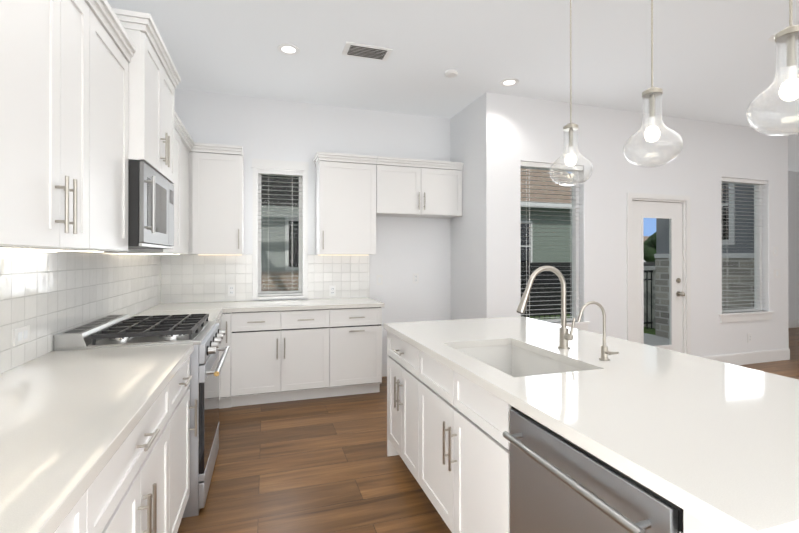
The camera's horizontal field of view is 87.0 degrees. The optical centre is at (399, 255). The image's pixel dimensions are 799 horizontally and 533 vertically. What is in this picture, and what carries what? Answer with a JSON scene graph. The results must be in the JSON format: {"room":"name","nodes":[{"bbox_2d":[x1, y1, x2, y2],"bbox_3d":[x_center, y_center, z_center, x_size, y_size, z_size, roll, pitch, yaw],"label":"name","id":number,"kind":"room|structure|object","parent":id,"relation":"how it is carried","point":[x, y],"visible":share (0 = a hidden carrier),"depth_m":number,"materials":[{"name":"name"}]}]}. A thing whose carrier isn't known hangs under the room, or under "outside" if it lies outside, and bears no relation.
{"room":"kitchen","nodes":[
{"label":"kitchen","id":0,"kind":"room"},
{"bbox_2d":[175,89,450,363],"bbox_3d":[-0.824,-0.141,4.724,3.280,3.050,0.150,0,0,-18],"label":"wall","id":1,"kind":"structure","parent":0,"point":[407,248],"depth_m":4.80,"materials":[{"name":"white paint"}]},
{"bbox_2d":[189,142,243,253],"bbox_3d":[-1.935,-0.538,4.099,0.777,1.040,0.365,0,0,-18],"label":"upper cabinet","id":2,"kind":"object","parent":1,"relation":"attached to","point":[216,198],"visible":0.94,"depth_m":4.01,"materials":[{"name":"white wood"}]},
{"bbox_2d":[228,285,234,295],"bbox_3d":[-1.730,0.353,4.340,0.070,0.115,0.008,0,0,-18],"label":"outlet","id":3,"kind":"object","parent":1,"relation":"attached to","point":[231,288],"depth_m":4.34,"materials":[{"name":"white plastic"}]},
{"bbox_2d":[252,159,308,298],"bbox_3d":[-1.288,-0.281,4.559,0.585,1.470,0.175,0,0,-18],"label":"kitchen window","id":4,"kind":"structure","parent":1,"relation":"in","point":[259,243],"depth_m":4.52,"materials":[{"name":"white"}]},
{"bbox_2d":[258,169,302,295],"bbox_3d":[-1.284,-0.250,4.547,0.477,1.349,0.060,0,0,-18],"label":"window blinds","id":5,"kind":"object","parent":4,"relation":"attached to","point":[283,173],"visible":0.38,"depth_m":4.53,"materials":[{"name":"white plastic"}]},
{"bbox_2d":[329,285,335,295],"bbox_3d":[-0.739,0.384,4.655,0.070,0.115,0.008,0,0,-18],"label":"outlet","id":6,"kind":"object","parent":1,"relation":"attached to","point":[332,289],"depth_m":4.65,"materials":[{"name":"white plastic"}]},
{"bbox_2d":[313,152,376,254],"bbox_3d":[-0.589,-0.536,4.527,0.628,1.040,0.365,0,0,-18],"label":"upper cabinet","id":7,"kind":"object","parent":1,"relation":"attached to","point":[345,204],"visible":1,"depth_m":4.40,"materials":[{"name":"white wood"}]},
{"bbox_2d":[382,363,386,376],"bbox_3d":[0.145,1.311,4.940,1.000,0.146,0.015,0,0,-18],"label":"baseboard","id":8,"kind":"structure","parent":1,"relation":"attached to","point":[384,366],"depth_m":4.83,"materials":[{"name":"white wood"}]},
{"bbox_2d":[413,274,418,282],"bbox_3d":[0.192,0.265,4.963,0.070,0.115,0.008,0,0,-18],"label":"outlet","id":9,"kind":"object","parent":1,"relation":"attached to","point":[415,276],"depth_m":4.96,"materials":[{"name":"white plastic"}]},
{"bbox_2d":[376,156,463,217],"bbox_3d":[0.192,-0.755,4.777,1.007,0.600,0.365,0,0,-18],"label":"upper cabinet","id":10,"kind":"object","parent":1,"relation":"attached to","point":[408,187],"visible":0.98,"depth_m":4.63,"materials":[{"name":"white wood"}]},
{"bbox_2d":[107,0,798,171],"bbox_3d":[4.020,-1.749,2.236,11.300,0.150,9.500,0,0,-18],"label":"ceiling","id":11,"kind":"structure","parent":0,"point":[715,61],"depth_m":3.46,"materials":[{"name":"grey paint"}]},
{"bbox_2d":[277,44,299,54],"bbox_3d":[-0.894,-1.666,3.401,0.179,0.006,0.179,0,0,-24],"label":"recessed light","id":12,"kind":"object","parent":11,"relation":"in","point":[289,49],"depth_m":3.40,"materials":[{"name":"white"}]},
{"bbox_2d":[342,42,392,60],"bbox_3d":[-0.264,-1.663,3.433,0.380,0.012,0.200,0,0,-18],"label":"ceiling vent","id":13,"kind":"object","parent":11,"relation":"in","point":[366,51],"visible":1,"depth_m":3.42,"materials":[{"name":"white metal"}]},
{"bbox_2d":[445,69,457,77],"bbox_3d":[0.471,-1.653,3.825,0.120,0.029,0.120,0,0,-18],"label":"smoke detector","id":14,"kind":"object","parent":11,"relation":"attached to","point":[451,73],"visible":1,"depth_m":3.79,"materials":[{"name":"white plastic"}]},
{"bbox_2d":[500,78,518,86],"bbox_3d":[1.053,-1.664,4.041,0.179,0.006,0.179,0,0,-24],"label":"recessed light","id":15,"kind":"object","parent":11,"relation":"in","point":[510,81],"depth_m":4.03,"materials":[{"name":"white"}]},
{"bbox_2d":[549,0,592,185],"bbox_3d":[1.064,-1.055,2.619,0.252,1.234,0.252,0,0,-18],"label":"pendant light","id":16,"kind":"object","parent":11,"relation":"hanging from","point":[570,159],"visible":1,"depth_m":2.61,"materials":[{"name":"clear glass"}]},
{"bbox_2d":[623,0,682,166],"bbox_3d":[1.240,-1.056,2.068,0.252,1.234,0.252,0,0,-18],"label":"pendant light","id":17,"kind":"object","parent":11,"relation":"hanging from","point":[652,133],"visible":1,"depth_m":2.06,"materials":[{"name":"clear glass"}]},
{"bbox_2d":[746,0,798,135],"bbox_3d":[1.413,-1.058,1.522,0.252,1.234,0.252,0,0,-18],"label":"pendant light","id":18,"kind":"object","parent":11,"relation":"hanging from","point":[789,87],"visible":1,"depth_m":1.52,"materials":[{"name":"clear glass"}]},
{"bbox_2d":[768,31,779,41],"bbox_3d":[2.901,-1.667,3.181,0.179,0.006,0.179,0,0,-24],"label":"recessed light","id":19,"kind":"object","parent":11,"relation":"in","point":[772,38],"depth_m":3.21,"materials":[{"name":"white"}]},
{"bbox_2d":[451,98,478,319],"bbox_3d":[0.799,-0.140,4.785,0.150,3.050,0.720,0,0,-18],"label":"wall","id":20,"kind":"structure","parent":0,"point":[465,230],"depth_m":4.70,"materials":[{"name":"white paint"}]},
{"bbox_2d":[177,327,798,532],"bbox_3d":[4.020,1.426,2.226,11.300,0.100,9.500,0,0,-18],"label":"floor","id":21,"kind":"structure","parent":0,"point":[323,465],"depth_m":2.67,"materials":[{"name":"brown wood"}]},
{"bbox_2d":[54,490,86,532],"bbox_3d":[-0.832,0.933,0.420,0.650,0.875,0.899,0,0,-18],"label":"base cabinet","id":22,"kind":"object","parent":21,"relation":"on","point":[75,520],"visible":0.32,"depth_m":0.90,"materials":[{"name":"white wood"}]},
{"bbox_2d":[87,382,169,532],"bbox_3d":[-1.098,0.935,1.254,0.650,0.875,0.849,0,0,-18],"label":"base cabinet","id":23,"kind":"object","parent":21,"relation":"on","point":[128,490],"visible":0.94,"depth_m":1.32,"materials":[{"name":"white wood"}]},
{"bbox_2d":[54,313,229,517],"bbox_3d":[-1.440,0.880,2.515,0.741,0.993,0.756,0,0,-18],"label":"range","id":24,"kind":"object","parent":21,"relation":"on","point":[127,330],"visible":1,"depth_m":2.26,"materials":[{"name":"silver metal"}]},
{"bbox_2d":[168,356,196,532],"bbox_3d":[-1.302,0.938,1.897,0.650,0.875,0.497,0,0,-18],"label":"base cabinet","id":25,"kind":"object","parent":21,"relation":"on","point":[179,461],"visible":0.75,"depth_m":1.97,"materials":[{"name":"white wood"}]},
{"bbox_2d":[216,316,220,400],"bbox_3d":[-1.734,0.942,3.255,0.650,0.875,0.822,0,0,-18],"label":"base cabinet","id":26,"kind":"object","parent":21,"relation":"on","point":[218,321],"visible":0.06,"depth_m":3.69,"materials":[{"name":"white wood"}]},
{"bbox_2d":[219,313,231,408],"bbox_3d":[-1.926,0.944,3.934,0.696,0.875,0.675,0,0,-18],"label":"base cabinet","id":27,"kind":"object","parent":21,"relation":"on","point":[225,401],"visible":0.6,"depth_m":3.75,"materials":[{"name":"white wood"}]},
{"bbox_2d":[231,311,280,406],"bbox_3d":[-1.391,0.945,4.112,0.429,0.875,0.660,0,0,-18],"label":"base cabinet","id":28,"kind":"object","parent":21,"relation":"on","point":[255,357],"visible":1,"depth_m":3.84,"materials":[{"name":"white wood"}]},
{"bbox_2d":[280,309,328,401],"bbox_3d":[-0.972,0.945,4.246,0.449,0.875,0.660,0,0,-18],"label":"base cabinet","id":29,"kind":"object","parent":21,"relation":"on","point":[304,354],"visible":0.94,"depth_m":3.98,"materials":[{"name":"white wood"}]},
{"bbox_2d":[328,307,381,396],"bbox_3d":[-0.510,0.946,4.393,0.520,0.875,0.660,0,0,-18],"label":"base cabinet","id":30,"kind":"object","parent":21,"relation":"on","point":[355,350],"visible":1,"depth_m":4.12,"materials":[{"name":"white wood"}]},
{"bbox_2d":[388,332,420,482],"bbox_3d":[0.499,0.940,2.760,1.098,0.875,0.610,0,0,-18],"label":"base cabinet","id":31,"kind":"object","parent":21,"relation":"on","point":[403,397],"visible":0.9,"depth_m":2.55,"materials":[{"name":"white wood"}]},
{"bbox_2d":[419,350,511,532],"bbox_3d":[0.728,0.938,2.040,1.098,0.875,0.899,0,0,-18],"label":"base cabinet","id":32,"kind":"object","parent":21,"relation":"on","point":[464,460],"visible":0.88,"depth_m":1.80,"materials":[{"name":"white wood"}]},
{"bbox_2d":[502,406,683,532],"bbox_3d":[0.740,0.935,1.236,0.673,0.871,0.630,0,0,-18],"label":"dishwasher","id":33,"kind":"object","parent":21,"relation":"on","point":[559,483],"visible":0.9,"depth_m":1.16,"materials":[{"name":"silver metal"}]},
{"bbox_2d":[683,510,721,532],"bbox_3d":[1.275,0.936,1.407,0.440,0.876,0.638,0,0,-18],"label":"base cabinet","id":34,"kind":"object","parent":21,"relation":"on","point":[692,523],"depth_m":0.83,"materials":[{"name":"white wood"}]},
{"bbox_2d":[384,316,798,532],"bbox_3d":[0.770,0.594,1.971,1.110,0.267,2.320,0,0,-18],"label":"countertop","id":35,"kind":"structure","parent":34,"relation":"on","point":[713,443],"depth_m":1.28,"materials":[{"name":"white stone"}]},
{"bbox_2d":[516,266,575,348],"bbox_3d":[0.714,0.254,2.065,0.301,0.412,0.088,0,0,-18],"label":"faucet","id":36,"kind":"object","parent":35,"relation":"on","point":[565,336],"visible":1,"depth_m":2.09,"materials":[{"name":"silver metal"}]},
{"bbox_2d":[577,301,618,360],"bbox_3d":[0.861,0.328,1.844,0.184,0.261,0.062,0,0,-18],"label":"filter faucet","id":37,"kind":"object","parent":35,"relation":"on","point":[605,352],"visible":1,"depth_m":1.86,"materials":[{"name":"silver metal"}]},
{"bbox_3d":[-0.544,0.930,-0.485,0.650,0.875,0.999,0,0,-18],"label":"base cabinet","id":38,"kind":"object","parent":21,"relation":"on","visible":0},
{"bbox_2d":[0,343,193,532],"bbox_3d":[-0.895,0.475,0.585,0.633,0.038,3.247,0,0,-18],"label":"countertop","id":39,"kind":"structure","parent":38,"relation":"on","point":[70,420],"depth_m":1.19,"materials":[{"name":"white stone"}]},
{"bbox_2d":[131,305,223,320],"bbox_3d":[-1.739,0.483,3.237,0.633,0.038,0.787,0,0,-18],"label":"countertop","id":40,"kind":"structure","parent":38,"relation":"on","point":[216,311],"depth_m":3.47,"materials":[{"name":"white stone"}]},
{"bbox_2d":[149,297,383,312],"bbox_3d":[-1.254,0.487,4.166,2.118,0.038,0.646,0,0,-18],"label":"countertop","id":41,"kind":"structure","parent":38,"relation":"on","point":[363,302],"depth_m":4.06,"materials":[{"name":"white stone"}]},
{"bbox_2d":[479,92,788,356],"bbox_3d":[3.028,-0.140,5.037,4.550,3.050,0.150,0,0,-18],"label":"wall","id":42,"kind":"structure","parent":0,"point":[514,131],"depth_m":4.80,"materials":[{"name":"white paint"}]},
{"bbox_2d":[521,167,589,330],"bbox_3d":[1.632,-0.083,4.574,0.910,1.824,0.175,0,0,-18],"label":"window","id":43,"kind":"structure","parent":42,"relation":"in","point":[575,255],"depth_m":4.71,"materials":[{"name":"white"}]},
{"bbox_2d":[521,161,582,322],"bbox_3d":[1.636,-0.127,4.563,0.802,1.734,0.060,0,0,-18],"label":"window blinds","id":44,"kind":"object","parent":43,"relation":"attached to","point":[535,165],"visible":0.65,"depth_m":4.53,"materials":[{"name":"white plastic"}]},
{"bbox_2d":[632,201,684,352],"bbox_3d":[3.051,0.360,4.963,0.803,2.002,0.130,0,0,-18],"label":"patio door","id":45,"kind":"structure","parent":42,"relation":"in","point":[671,212],"depth_m":5.02,"materials":[{"name":"white wood"}]},
{"bbox_2d":[626,192,690,354],"bbox_3d":[3.035,0.331,5.029,0.960,2.110,0.168,0,0,-18],"label":"door frame","id":46,"kind":"structure","parent":42,"relation":"attached to","point":[686,322],"depth_m":5.08,"materials":[{"name":"white painted wood"}]},
{"bbox_2d":[702,348,789,364],"bbox_3d":[4.379,1.313,5.375,1.795,0.146,0.015,0,0,-18],"label":"baseboard","id":47,"kind":"structure","parent":42,"relation":"attached to","point":[758,357],"depth_m":5.42,"materials":[{"name":"white wood"}]},
{"bbox_2d":[719,182,773,322],"bbox_3d":[4.429,-0.080,5.464,0.960,1.824,0.175,0,0,-18],"label":"window","id":48,"kind":"structure","parent":42,"relation":"in","point":[759,248],"depth_m":5.60,"materials":[{"name":"white wood"}]},
{"bbox_2d":[721,177,766,312],"bbox_3d":[4.433,-0.124,5.453,0.852,1.734,0.060,0,0,-18],"label":"window blinds","id":49,"kind":"object","parent":48,"relation":"attached to","point":[742,181],"visible":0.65,"depth_m":5.46,"materials":[{"name":"white plastic"}]},
{"bbox_2d":[747,333,751,342],"bbox_3d":[4.504,1.057,5.420,0.070,0.115,0.008,0,0,-18],"label":"outlet","id":50,"kind":"object","parent":42,"relation":"attached to","point":[749,336],"depth_m":5.41,"materials":[{"name":"white plastic"}]},
{"bbox_2d":[788,171,798,319],"bbox_3d":[6.262,-0.130,7.850,3.620,3.050,0.150,0,0,-18],"label":"wall","id":51,"kind":"structure","parent":0,"point":[793,245],"depth_m":8.23,"materials":[{"name":"white paint"}]},
{"bbox_2d":[789,320,798,327],"bbox_3d":[6.278,1.321,7.763,3.300,0.146,0.016,0,0,-18],"label":"baseboard","id":52,"kind":"structure","parent":51,"relation":"attached to","point":[792,323],"depth_m":8.20,"materials":[{"name":"white"}]},
{"bbox_3d":[-1.166,-0.156,0.145,0.150,3.050,8.670,0,0,-18],"label":"wall","id":53,"kind":"structure","parent":0,"visible":0},
{"bbox_2d":[0,0,91,248],"bbox_3d":[-1.259,-0.547,1.297,0.365,1.040,0.679,0,0,-18],"label":"upper cabinet","id":54,"kind":"object","parent":53,"relation":"attached to","point":[44,124],"visible":1,"depth_m":1.34,"materials":[{"name":"white wood"}]},
{"bbox_2d":[10,0,135,250],"bbox_3d":[-1.441,-0.545,1.858,0.359,1.040,0.498,0,0,-18],"label":"upper cabinet","id":55,"kind":"object","parent":53,"relation":"attached to","point":[112,48],"visible":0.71,"depth_m":1.87,"materials":[{"name":"white wood"}]},
{"bbox_2d":[0,250,163,373],"bbox_3d":[-1.529,0.196,1.550,0.011,0.524,5.470,0,0,-18],"label":"tile backsplash","id":56,"kind":"structure","parent":53,"relation":"attached to","point":[46,296],"depth_m":2.15,"materials":[{"name":"white tile"}]},
{"bbox_2d":[13,325,29,345],"bbox_3d":[-1.591,0.334,1.777,0.008,0.070,0.115,0,0,-18],"label":"outlet","id":57,"kind":"object","parent":56,"relation":"attached to","point":[21,335],"depth_m":1.77,"materials":[{"name":"white plastic"}]},
{"bbox_2d":[112,8,180,183],"bbox_3d":[-1.596,-0.862,2.472,0.435,0.742,0.820,0,0,-18],"label":"upper cabinet","id":58,"kind":"object","parent":53,"relation":"attached to","point":[154,79],"visible":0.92,"depth_m":2.28,"materials":[{"name":"white wood"}]},
{"bbox_2d":[128,160,173,248],"bbox_3d":[-1.588,-0.268,2.472,0.431,0.439,0.757,0,0,-18],"label":"over-the-range microwave","id":59,"kind":"object","parent":58,"relation":"attached to","point":[150,208],"visible":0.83,"depth_m":2.21,"materials":[{"name":"silver metal"}]},
{"bbox_2d":[109,112,193,253],"bbox_3d":[-1.915,-0.540,3.359,0.365,1.040,1.123,0,0,-18],"label":"upper cabinet","id":60,"kind":"object","parent":53,"relation":"attached to","point":[184,142],"visible":0.15,"depth_m":3.45,"materials":[{"name":"white wood"}]},
{"bbox_2d":[164,254,252,302],"bbox_3d":[-1.936,0.226,4.284,0.833,0.483,0.011,0,0,-18],"label":"tile backsplash","id":61,"kind":"structure","parent":53,"relation":"attached to","point":[188,278],"depth_m":4.27,"materials":[{"name":"white tile"}]},
{"bbox_2d":[308,255,369,298],"bbox_3d":[-0.670,0.227,4.687,0.689,0.483,0.011,0,0,-18],"label":"tile backsplash","id":62,"kind":"structure","parent":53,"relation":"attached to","point":[350,274],"depth_m":4.68,"materials":[{"name":"white tile"}]},
{"bbox_3d":[4.866,-0.135,6.514,0.150,3.050,1.550,0,0,-18],"label":"wall","id":63,"kind":"structure","parent":0,"visible":0},
{"bbox_2d":[654,183,753,337],"bbox_3d":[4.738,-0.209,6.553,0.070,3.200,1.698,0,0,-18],"label":"neighboring house","id":64,"kind":"structure","parent":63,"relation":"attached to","point":[733,255],"depth_m":6.17,"materials":[{"name":"grey brick"},{"name":"painted siding"}]},
{"bbox_3d":[-0.700,-0.553,-0.461,0.365,1.040,1.129,0,0,-18],"label":"upper cabinet","id":65,"kind":"object","parent":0,"visible":0},
{"bbox_2d":[0,247,241,254],"bbox_3d":[-0.516,-0.021,1.884,2.055,0.007,5.390,0,0,-18],"label":"under-cabinet light strip","id":66,"kind":"object","parent":65,"relation":"attached to","point":[23,249],"visible":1,"depth_m":1.76,"materials":[{"name":"white"}]},
{"label":"outside","id":67,"kind":"structure","parent":0,"visible":0},
{"bbox_2d":[527,314,654,334],"bbox_3d":[3.441,1.529,27.133,55.000,0.100,39.979,0,0,-18],"label":"lawn","id":68,"kind":"structure","parent":67,"point":[652,331],"depth_m":9.57,"materials":[{"name":"green plant"}]},
{"bbox_2d":[261,175,298,290],"bbox_3d":[-5.850,0.021,6.619,11.250,2.740,5.350,0,0,-18],"label":"house","id":69,"kind":"structure","parent":68,"relation":"on","point":[290,247],"depth_m":8.62,"materials":[{"name":"grey"}]},
{"bbox_2d":[521,270,652,328],"bbox_3d":[6.400,0.837,8.599,12.600,1.120,0.040,0,0,-18],"label":"fence","id":70,"kind":"object","parent":68,"relation":"on","point":[570,281],"depth_m":7.43,"materials":[{"name":"black metal"}]},
{"bbox_2d":[521,168,654,316],"bbox_3d":[1.514,-1.379,15.552,9.900,5.600,11.900,0,0,-18],"label":"neighbor house","id":71,"kind":"structure","parent":68,"relation":"on","point":[543,242],"depth_m":12.68,"materials":[{"name":"painted lap siding"},{"name":"asphalt roof shingles"},{"name":"glass"}]},
{"bbox_2d":[644,266,654,327],"bbox_3d":[7.315,0.803,8.891,5.120,1.190,0.640,0,0,-18],"label":"fence","id":72,"kind":"object","parent":68,"relation":"on","point":[649,293],"depth_m":8.21,"materials":[{"name":"grey metal"}]},
{"bbox_2d":[643,232,655,261],"bbox_3d":[10.763,0.206,17.384,1.342,2.442,1.529,0,0,-18],"label":"shrub","id":73,"kind":"object","parent":68,"relation":"on","point":[651,245],"depth_m":17.21,"materials":[{"name":"green plant"}]},
{"bbox_2d":[644,333,668,345],"bbox_3d":[2.633,1.400,6.271,4.248,0.020,2.449,0,0,-18],"label":"patio slab","id":74,"kind":"object","parent":68,"relation":"on","point":[654,341],"depth_m":6.94,"materials":[{"name":"grey concrete"}]}
]}

